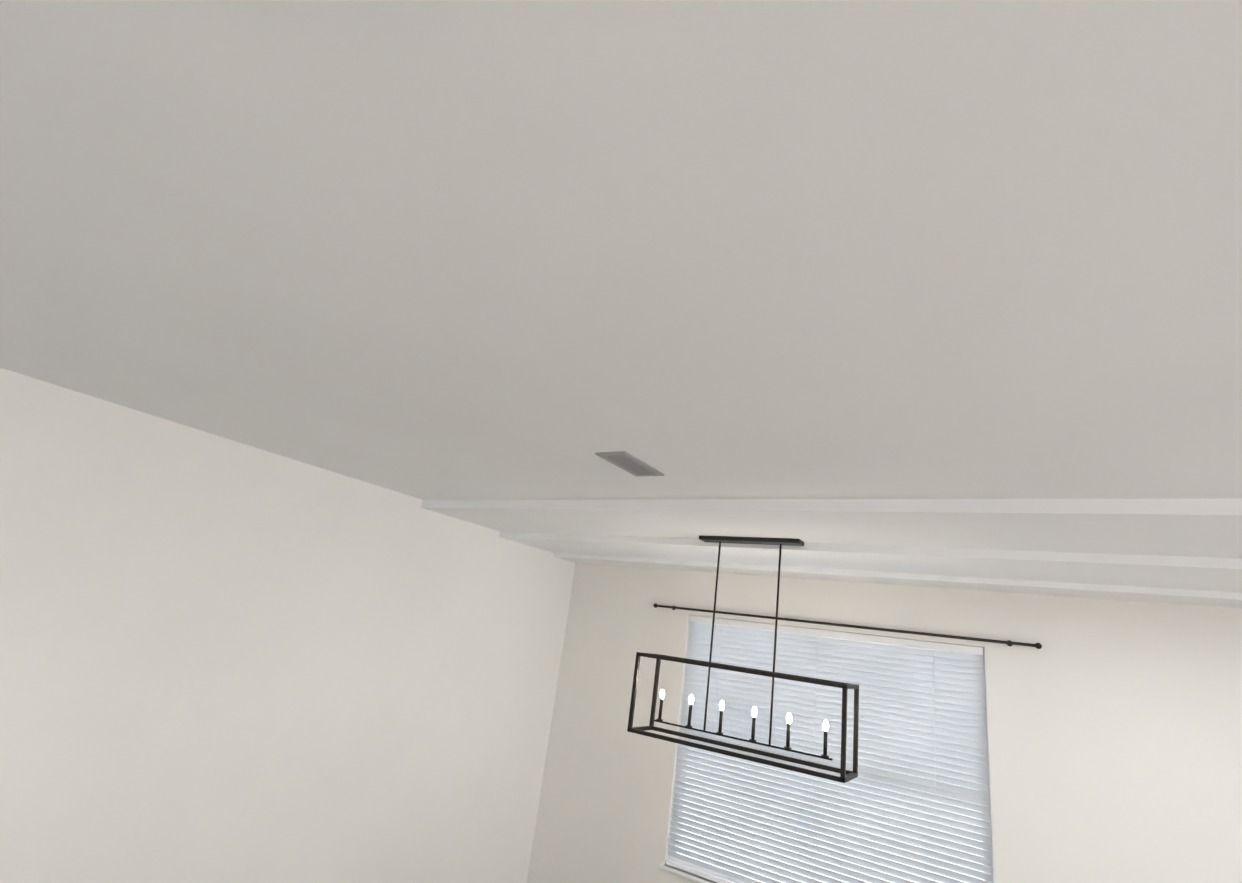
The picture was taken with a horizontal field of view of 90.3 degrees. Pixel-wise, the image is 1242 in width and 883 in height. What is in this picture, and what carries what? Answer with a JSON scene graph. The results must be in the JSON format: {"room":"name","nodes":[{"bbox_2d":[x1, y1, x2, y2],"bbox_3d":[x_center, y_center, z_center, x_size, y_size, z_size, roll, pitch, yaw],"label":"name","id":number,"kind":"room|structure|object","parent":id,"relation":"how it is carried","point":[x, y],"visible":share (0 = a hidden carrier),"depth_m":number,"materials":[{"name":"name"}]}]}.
{"room":"dining room","nodes":[
{"label":"dining room","id":0,"kind":"room"},
{"bbox_2d":[0,368,574,882],"bbox_3d":[-2.912,0.807,1.274,0.120,2.790,9.050,-4,-20,33],"label":"wall","id":1,"kind":"structure","parent":0,"point":[224,660],"depth_m":2.92,"materials":[{"name":"paint"}]},
{"bbox_2d":[0,0,1241,499],"bbox_3d":[0.836,-0.780,-0.586,8.950,0.100,9.410,-4,-20,33],"label":"ceiling","id":2,"kind":"structure","parent":0,"point":[728,248],"depth_m":1.03,"materials":[{"name":"paint"}]},
{"bbox_2d":[595,451,663,476],"bbox_3d":[0.039,0.090,2.378,0.130,0.009,0.300,-4,-20,33],"label":"ceiling vent","id":3,"kind":"object","parent":2,"relation":"in","point":[630,463],"visible":1,"depth_m":2.36,"materials":[{"name":"grey metal"}]},
{"bbox_2d":[421,499,1241,607],"bbox_3d":[2.705,0.464,2.204,8.350,0.120,1.650,-4,-20,33],"label":"ceiling","id":4,"kind":"structure","parent":0,"point":[1182,551],"depth_m":2.84,"materials":[{"name":"paint"}]},
{"bbox_2d":[627,535,858,782],"bbox_3d":[0.623,1.017,3.161,1.088,1.049,0.248,-4,-20,33],"label":"chandelier","id":5,"kind":"object","parent":4,"relation":"hanging from","point":[846,776],"visible":1,"depth_m":3.05,"materials":[{"name":"black metal"}]},
{"bbox_2d":[527,563,1241,882],"bbox_3d":[2.996,2.009,2.508,8.350,2.790,0.120,-4,-20,33],"label":"wall","id":6,"kind":"structure","parent":0,"point":[1115,738],"depth_m":3.26,"materials":[{"name":"paint"}]},
{"bbox_2d":[658,864,713,882],"bbox_3d":[1.052,2.680,3.475,1.890,0.020,0.075,-4,-20,33],"label":"window sill","id":7,"kind":"structure","parent":6,"relation":"attached to","point":[681,873],"depth_m":3.87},
{"bbox_2d":[668,615,993,882],"bbox_3d":[1.188,1.952,3.757,1.830,1.560,0.050,-4,-20,33],"label":"window","id":8,"kind":"structure","parent":6,"relation":"in","point":[713,872],"depth_m":3.67,"materials":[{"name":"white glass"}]},
{"bbox_2d":[666,615,992,882],"bbox_3d":[1.161,1.934,3.716,1.814,1.551,0.044,-4,-20,33],"label":"window blinds","id":9,"kind":"object","parent":8,"relation":"attached to","point":[923,700],"visible":0.94,"depth_m":3.66,"materials":[{"name":"white plastic"}]},
{"bbox_2d":[653,603,1041,648],"bbox_3d":[1.239,1.147,3.913,2.362,0.032,0.059,-4,-20,33],"label":"curtain rod","id":10,"kind":"object","parent":6,"relation":"attached to","point":[1008,642],"visible":0.98,"depth_m":3.73,"materials":[{"name":"black metal"}]},
{"label":"outside","id":11,"kind":"structure","parent":0,"visible":0},
{"bbox_2d":[679,704,983,882],"bbox_3d":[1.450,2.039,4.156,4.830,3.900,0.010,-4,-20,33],"label":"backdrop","id":12,"kind":"structure","parent":11,"point":[815,831],"depth_m":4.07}
]}

